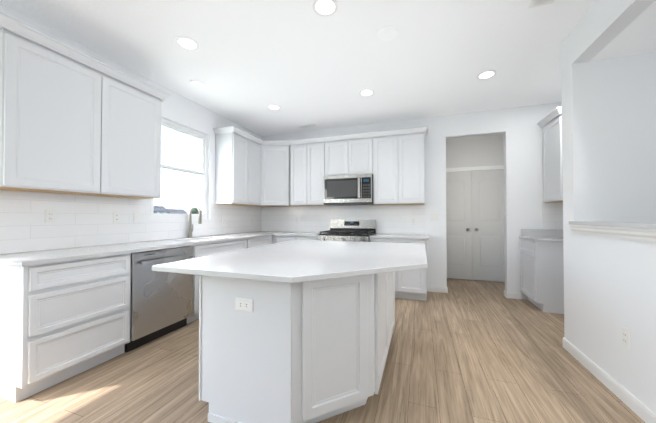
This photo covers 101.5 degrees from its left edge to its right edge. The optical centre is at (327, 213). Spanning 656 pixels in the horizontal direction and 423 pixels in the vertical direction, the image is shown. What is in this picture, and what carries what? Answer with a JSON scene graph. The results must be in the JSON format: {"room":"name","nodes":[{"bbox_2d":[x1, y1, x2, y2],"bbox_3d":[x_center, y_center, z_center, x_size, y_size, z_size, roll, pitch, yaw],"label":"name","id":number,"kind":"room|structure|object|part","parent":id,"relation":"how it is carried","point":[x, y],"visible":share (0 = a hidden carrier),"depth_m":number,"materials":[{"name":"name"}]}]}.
{"room":"kitchen","nodes":[
{"label":"kitchen","id":0,"kind":"room"},
{"bbox_2d":[0,4,261,253],"bbox_3d":[-2.642,-0.190,1.746,0.120,2.815,7.910,0,-1,19],"label":"wall","id":1,"kind":"structure","parent":0,"point":[177,108],"depth_m":3.58,"materials":[{"name":"white paint"}]},
{"bbox_2d":[0,12,103,195],"bbox_3d":[-2.262,-0.755,2.147,0.336,1.149,0.593,0,-1,19],"label":"upper cabinet","id":2,"kind":"object","parent":1,"relation":"attached to","point":[74,121],"depth_m":2.04,"materials":[{"name":"white wood"}]},
{"bbox_2d":[0,190,261,253],"bbox_3d":[-1.921,0.083,3.629,0.008,0.486,3.635,0,-1,19],"label":"wall tile","id":3,"kind":"structure","parent":1,"relation":"attached to","point":[83,221],"depth_m":2.57,"materials":[{"name":"white tile"}]},
{"bbox_2d":[45,210,55,222],"bbox_3d":[-2.376,0.024,2.292,0.008,0.115,0.070,0,-1,19],"label":"electrical outlet","id":4,"kind":"object","parent":3,"relation":"attached to","point":[50,216],"visible":1,"depth_m":2.29,"materials":[{"name":"white plastic"}]},
{"bbox_2d":[113,212,119,222],"bbox_3d":[-2.202,0.040,2.792,0.008,0.115,0.070,0,-1,19],"label":"electrical outlet","id":5,"kind":"object","parent":3,"relation":"attached to","point":[116,217],"visible":1,"depth_m":2.79,"materials":[{"name":"white plastic"}]},
{"bbox_2d":[104,64,163,198],"bbox_3d":[-2.068,-0.748,2.707,0.336,1.149,0.592,0,-1,19],"label":"upper cabinet","id":6,"kind":"object","parent":1,"relation":"attached to","point":[132,108],"depth_m":2.63,"materials":[{"name":"white wood"}]},
{"bbox_2d":[150,118,207,219],"bbox_3d":[-2.000,-0.554,3.614,0.065,1.270,0.950,0,-1,19],"label":"window","id":7,"kind":"structure","parent":1,"relation":"in","point":[203,160],"depth_m":3.72,"materials":[{"name":"white plastic"}]},
{"bbox_2d":[213,126,251,203],"bbox_3d":[-1.525,-0.728,4.274,0.336,1.149,0.385,0,-1,19],"label":"upper cabinet","id":8,"kind":"object","parent":1,"relation":"attached to","point":[233,146],"depth_m":4.12,"materials":[{"name":"white wood"}]},
{"bbox_2d":[240,136,263,206],"bbox_3d":[-1.399,-0.723,4.638,0.336,1.149,0.385,0,-1,19],"label":"upper cabinet","id":9,"kind":"object","parent":1,"relation":"attached to","point":[254,176],"depth_m":4.58,"materials":[{"name":"white wood"}]},
{"bbox_2d":[0,0,595,135],"bbox_3d":[0.242,-1.637,1.353,5.840,0.092,9.020,0,-1,19],"label":"ceiling","id":10,"kind":"structure","parent":0,"point":[298,62],"depth_m":2.62,"materials":[{"name":"white paint"}]},
{"bbox_2d":[175,36,198,49],"bbox_3d":[-1.310,-1.584,2.493,0.196,0.008,0.196,0,-1,19],"label":"recessed light","id":11,"kind":"object","parent":10,"relation":"in","point":[187,43],"visible":1,"depth_m":2.49,"materials":[{"name":"white"}]},
{"bbox_2d":[267,104,280,109],"bbox_3d":[-0.797,-1.566,3.945,0.196,0.008,0.196,0,-1,19],"label":"recessed light","id":12,"kind":"object","parent":10,"relation":"in","point":[274,107],"visible":1,"depth_m":3.94,"materials":[{"name":"white plastic"}]},
{"bbox_2d":[299,124,315,127],"bbox_3d":[-0.367,-1.554,4.759,0.300,0.012,0.120,0,-1,19],"label":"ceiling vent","id":13,"kind":"object","parent":10,"relation":"in","point":[308,125],"visible":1,"depth_m":4.75,"materials":[{"name":"white metal"}]},
{"bbox_2d":[312,0,337,16],"bbox_3d":[-0.022,-1.590,2.058,0.196,0.008,0.196,0,-1,19],"label":"recessed light","id":14,"kind":"object","parent":10,"relation":"in","point":[325,8],"visible":1,"depth_m":2.06,"materials":[{"name":"white plastic"}]},
{"bbox_2d":[359,89,373,95],"bbox_3d":[0.504,-1.572,3.484,0.196,0.008,0.196,0,-1,19],"label":"recessed light","id":15,"kind":"object","parent":10,"relation":"in","point":[366,92],"visible":1,"depth_m":3.47,"materials":[{"name":"white"}]},
{"bbox_2d":[477,70,496,79],"bbox_3d":[1.802,-1.577,3.046,0.196,0.008,0.196,0,-1,19],"label":"recessed light","id":16,"kind":"object","parent":10,"relation":"in","point":[486,74],"visible":1,"depth_m":3.03,"materials":[{"name":"white plastic"}]},
{"bbox_2d":[528,0,554,8],"bbox_3d":[1.567,-1.590,1.878,0.160,0.012,0.360,0,-1,19],"label":"ceiling vent","id":17,"kind":"object","parent":10,"relation":"in","point":[535,3],"visible":1,"depth_m":2.02,"materials":[{"name":"white"}]},
{"bbox_2d":[0,278,644,422],"bbox_3d":[0.242,1.237,1.317,5.840,0.050,9.020,0,-1,19],"label":"floor","id":18,"kind":"structure","parent":0,"point":[469,351],"depth_m":1.97,"materials":[{"name":"brown wood"}]},
{"bbox_2d":[0,254,135,402],"bbox_3d":[-2.111,0.780,2.112,0.632,0.884,0.661,0,-1,19],"label":"base cabinet","id":19,"kind":"object","parent":18,"relation":"on","point":[66,313],"depth_m":1.89,"materials":[{"name":"white wood"}]},
{"bbox_2d":[0,231,287,265],"bbox_3d":[-1.622,0.341,3.507,0.646,0.030,3.656,0,-1,19],"label":"countertop","id":20,"kind":"structure","parent":19,"relation":"on","point":[32,258],"depth_m":2.31,"materials":[{"name":"white stone"}]},
{"bbox_2d":[187,206,201,237],"bbox_3d":[-1.774,0.112,3.591,0.221,0.430,0.092,0,-1,19],"label":"faucet","id":21,"kind":"object","parent":20,"relation":"on","point":[190,228],"depth_m":3.58,"materials":[{"name":"silver metal"}]},
{"bbox_2d":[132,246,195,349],"bbox_3d":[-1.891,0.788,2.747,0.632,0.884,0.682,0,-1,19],"label":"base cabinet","id":22,"kind":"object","parent":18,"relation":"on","point":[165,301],"depth_m":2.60,"materials":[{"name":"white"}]},
{"bbox_2d":[124,246,193,351],"bbox_3d":[-1.859,0.792,2.736,0.658,0.875,0.655,0,-1,19],"label":"dishwasher","id":23,"kind":"object","parent":22,"relation":"in","point":[160,303],"depth_m":2.55,"materials":[{"name":"grey metal"}]},
{"bbox_2d":[184,238,247,319],"bbox_3d":[-1.624,0.798,3.519,0.632,0.884,0.952,0,-1,19],"label":"base cabinet","id":24,"kind":"object","parent":18,"relation":"on","point":[213,248],"depth_m":3.30,"materials":[{"name":"white wood"}]},
{"bbox_2d":[248,234,271,247],"bbox_3d":[-1.353,0.808,4.299,0.632,0.884,0.700,0,-1,19],"label":"base cabinet","id":25,"kind":"object","parent":18,"relation":"on","point":[252,242],"depth_m":4.18,"materials":[{"name":"white wood"}]},
{"bbox_2d":[272,234,275,243],"bbox_3d":[-1.123,0.816,4.926,0.658,0.884,0.636,0,-1,19],"label":"base cabinet","id":26,"kind":"object","parent":18,"relation":"on","point":[273,235],"depth_m":4.55,"materials":[{"name":"white wood"}]},
{"bbox_2d":[276,234,295,242],"bbox_3d":[-0.642,0.814,4.765,0.451,0.884,0.626,0,-1,19],"label":"base cabinet","id":27,"kind":"object","parent":18,"relation":"on","point":[279,237],"depth_m":4.48,"materials":[{"name":"white wood"}]},
{"bbox_2d":[199,276,394,422],"bbox_3d":[-0.036,0.781,2.221,1.015,0.884,1.665,0,-1,19],"label":"kitchen island","id":28,"kind":"object","parent":18,"relation":"on","point":[296,331],"depth_m":1.51,"materials":[{"name":"white wood"}]},
{"bbox_2d":[152,240,427,291],"bbox_3d":[0.000,0.323,2.180,1.504,0.029,1.870,0,-1,19],"label":"island countertop","id":29,"kind":"structure","parent":28,"relation":"on","point":[362,266],"depth_m":1.65,"materials":[{"name":"white stone"}]},
{"bbox_2d":[296,238,315,239],"bbox_3d":[-0.238,0.812,4.625,0.404,0.884,0.626,0,-1,19],"label":"base cabinet","id":30,"kind":"object","parent":18,"relation":"on","point":[296,238],"depth_m":4.34,"materials":[{"name":"white wood"}]},
{"bbox_2d":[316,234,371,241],"bbox_3d":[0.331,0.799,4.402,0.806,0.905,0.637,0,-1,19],"label":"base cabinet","id":31,"kind":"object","parent":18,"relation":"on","point":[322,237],"depth_m":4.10,"materials":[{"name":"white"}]},
{"bbox_2d":[318,219,375,241],"bbox_3d":[0.323,0.675,4.378,0.806,1.150,0.717,0,-1,19],"label":"range","id":32,"kind":"object","parent":31,"relation":"in","point":[340,230],"depth_m":4.38,"materials":[{"name":"silver metal"}]},
{"bbox_2d":[372,238,427,300],"bbox_3d":[1.104,0.806,4.161,0.798,0.884,0.626,0,-1,19],"label":"base cabinet","id":33,"kind":"object","parent":18,"relation":"on","point":[409,284],"depth_m":3.82,"materials":[{"name":"white wood"}]},
{"bbox_2d":[288,230,427,237],"bbox_3d":[0.336,0.347,4.414,2.461,0.041,0.660,0,-1,19],"label":"countertop","id":34,"kind":"structure","parent":33,"relation":"on","point":[290,234],"depth_m":4.30,"materials":[{"name":"white stone"}]},
{"bbox_2d":[519,229,563,313],"bbox_3d":[2.996,0.730,3.541,0.624,1.020,0.562,0,-1,19],"label":"base cabinet","id":35,"kind":"object","parent":18,"relation":"on","point":[542,269],"visible":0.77,"depth_m":3.38,"materials":[{"name":"white wood"}]},
{"bbox_2d":[262,102,562,299],"bbox_3d":[1.108,-0.155,4.570,5.120,2.815,0.120,0,-1,19],"label":"wall","id":36,"kind":"structure","parent":0,"point":[520,128],"depth_m":4.03,"materials":[{"name":"white paint"}]},
{"bbox_2d":[260,140,287,206],"bbox_3d":[-1.043,-0.719,4.987,0.782,1.149,0.507,0,-1,19],"label":"upper cabinet","id":37,"kind":"object","parent":36,"relation":"attached to","point":[285,142],"depth_m":4.78,"materials":[{"name":"white wood"}]},
{"bbox_3d":[-0.458,-1.279,3.110,3.119,0.075,3.684,0,-1,19],"label":"cabinet crown","id":38,"kind":"part","parent":37,"relation":"part of","materials":[{"name":"white wood"}]},
{"bbox_2d":[288,140,307,205],"bbox_3d":[-0.468,-0.720,4.879,0.330,1.149,0.335,0,-1,19],"label":"upper cabinet","id":39,"kind":"object","parent":36,"relation":"attached to","point":[297,149],"depth_m":4.73,"materials":[{"name":"white wood"}]},
{"bbox_2d":[308,137,327,205],"bbox_3d":[-0.156,-0.722,4.771,0.331,1.149,0.335,0,-1,19],"label":"upper cabinet","id":40,"kind":"object","parent":36,"relation":"attached to","point":[315,145],"depth_m":4.62,"materials":[{"name":"white wood"}]},
{"bbox_2d":[324,136,347,175],"bbox_3d":[0.194,-0.965,4.653,0.409,0.666,0.335,0,-1,19],"label":"upper cabinet","id":41,"kind":"object","parent":36,"relation":"attached to","point":[335,147],"depth_m":4.50,"materials":[{"name":"white wood"}]},
{"bbox_2d":[320,172,371,205],"bbox_3d":[0.371,-0.391,4.532,0.811,0.485,0.424,0,-1,19],"label":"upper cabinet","id":42,"kind":"object","parent":36,"relation":"attached to","point":[341,188],"depth_m":4.35,"materials":[{"name":"silver metal"}]},
{"bbox_2d":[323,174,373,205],"bbox_3d":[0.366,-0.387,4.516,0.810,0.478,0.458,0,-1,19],"label":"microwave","id":43,"kind":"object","parent":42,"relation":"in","point":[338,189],"depth_m":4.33,"materials":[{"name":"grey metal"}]},
{"bbox_2d":[348,132,371,171],"bbox_3d":[0.581,-0.966,4.519,0.410,0.666,0.335,0,-1,19],"label":"upper cabinet","id":44,"kind":"object","parent":36,"relation":"attached to","point":[359,144],"depth_m":4.37,"materials":[{"name":"white wood"}]},
{"bbox_2d":[372,129,399,203],"bbox_3d":[0.960,-0.727,4.384,0.392,1.149,0.335,0,-1,19],"label":"upper cabinet","id":45,"kind":"object","parent":36,"relation":"attached to","point":[386,144],"depth_m":4.23,"materials":[{"name":"white wood"}]},
{"bbox_2d":[261,202,562,233],"bbox_3d":[1.034,0.094,4.524,4.992,0.486,0.008,0,-1,19],"label":"wall tile","id":46,"kind":"structure","parent":36,"relation":"attached to","point":[393,219],"depth_m":4.67,"materials":[{"name":"white tile"}]},
{"bbox_2d":[400,128,424,203],"bbox_3d":[1.329,-0.728,4.256,0.391,1.149,0.335,0,-1,19],"label":"upper cabinet","id":47,"kind":"object","parent":36,"relation":"attached to","point":[412,178],"depth_m":4.10,"materials":[{"name":"white wood"}]},
{"bbox_2d":[431,214,437,220],"bbox_3d":[1.705,0.059,4.290,0.116,0.115,0.012,0,-1,19],"label":"light switch","id":48,"kind":"object","parent":36,"relation":"attached to","point":[434,217],"visible":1,"depth_m":4.29,"materials":[{"name":"white plastic"}]},
{"bbox_2d":[427,286,447,292],"bbox_3d":[1.740,1.205,4.263,0.304,0.088,0.014,0,-1,19],"label":"baseboard","id":49,"kind":"structure","parent":36,"relation":"attached to","point":[429,288],"depth_m":4.26,"materials":[{"name":"white wood"}]},
{"bbox_2d":[446,134,503,281],"bbox_3d":[2.738,-0.147,5.180,3.200,2.815,0.120,0,-1,19],"label":"wall","id":50,"kind":"structure","parent":0,"point":[483,150],"depth_m":5.10,"materials":[{"name":"white paint"}]},
{"bbox_2d":[446,171,471,279],"bbox_3d":[2.453,0.218,5.155,0.572,2.060,0.094,0,-1,19],"label":"pantry door","id":51,"kind":"structure","parent":50,"relation":"in","point":[459,221],"depth_m":5.15,"materials":[{"name":"grey wood"}]},
{"bbox_2d":[446,165,503,171],"bbox_3d":[2.738,0.185,5.097,1.312,2.150,0.027,0,-1,19],"label":"door frame","id":52,"kind":"structure","parent":50,"relation":"attached to","point":[496,167],"depth_m":5.08,"materials":[{"name":"white wood"}]},
{"bbox_2d":[472,169,504,281],"bbox_3d":[2.998,0.216,4.967,0.572,2.060,0.094,0,-1,19],"label":"pantry door","id":53,"kind":"structure","parent":50,"relation":"in","point":[488,259],"depth_m":4.99,"materials":[{"name":"grey wood"}]},
{"bbox_2d":[561,0,655,413],"bbox_3d":[1.211,-0.219,-0.482,0.120,2.815,6.220,0,-1,19],"label":"wall","id":54,"kind":"structure","parent":0,"point":[609,287],"depth_m":1.99,"materials":[{"name":"white paint"}]},
{"bbox_2d":[563,337,655,422],"bbox_3d":[1.150,1.145,-0.470,0.014,0.088,6.234,0,-1,19],"label":"baseboard","id":55,"kind":"structure","parent":54,"relation":"attached to","point":[641,410],"depth_m":1.81,"materials":[{"name":"white wood"}]},
{"bbox_2d":[569,221,655,241],"bbox_3d":[1.997,0.111,1.808,0.175,0.103,1.010,0,-1,19],"label":"sill","id":56,"kind":"structure","parent":54,"relation":"on","point":[636,231],"depth_m":1.77,"materials":[{"name":"white wood"}]},
{"bbox_2d":[621,327,629,348],"bbox_3d":[1.909,0.797,1.719,0.008,0.115,0.070,0,-1,19],"label":"outlet","id":57,"kind":"object","parent":54,"relation":"attached to","point":[625,337],"visible":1,"depth_m":1.71,"materials":[{"name":"white plastic"}]},
{"bbox_2d":[589,52,655,222],"bbox_3d":[2.837,-0.185,2.151,1.230,2.815,0.180,0,-1,19],"label":"wall","id":58,"kind":"structure","parent":0,"point":[623,132],"depth_m":2.19,"materials":[{"name":"white paint"}]},
{"bbox_2d":[590,0,655,60],"bbox_3d":[1.819,-1.482,-0.772,1.230,0.295,6.040,0,-1,19],"label":"ceiling","id":59,"kind":"structure","parent":0,"point":[637,35],"depth_m":2.00,"materials":[{"name":"white paint"}]},
{"label":"outside","id":60,"kind":"structure","parent":0,"visible":0},
{"bbox_3d":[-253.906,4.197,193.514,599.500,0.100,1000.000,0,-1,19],"label":"ground","id":61,"kind":"structure","parent":60,"visible":0},
{"bbox_2d":[154,206,168,212],"bbox_3d":[-106.036,-0.560,161.423,10.800,8.600,14.800,0,-1,19],"label":"house","id":62,"kind":"structure","parent":61,"relation":"on","point":[161,208],"depth_m":163.07,"materials":[{"name":"grey"}]},
{"bbox_2d":[154,208,198,213],"bbox_3d":[-75.143,0.212,185.595,17.174,7.669,199.256,0,-1,19],"label":"trees","id":63,"kind":"object","parent":61,"relation":"on","point":[194,210],"depth_m":155.43,"materials":[{"name":"green plant"}]},
{"bbox_2d":[168,209,188,213],"bbox_3d":[-107.634,0.369,187.364,10.800,7.400,14.800,0,-1,19],"label":"house","id":64,"kind":"structure","parent":61,"relation":"on","point":[173,211],"depth_m":186.06,"materials":[{"name":"grey"}]},
{"bbox_3d":[3.194,-0.175,2.953,0.120,2.815,1.570,0,-1,19],"label":"wall","id":65,"kind":"structure","parent":0,"visible":0},
{"bbox_2d":[537,107,562,202],"bbox_3d":[3.103,-0.735,3.509,0.390,1.153,0.587,0,-1,19],"label":"upper cabinet","id":66,"kind":"object","parent":65,"relation":"attached to","point":[552,163],"visible":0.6,"depth_m":3.53,"materials":[{"name":"white painted wood"}]}
]}

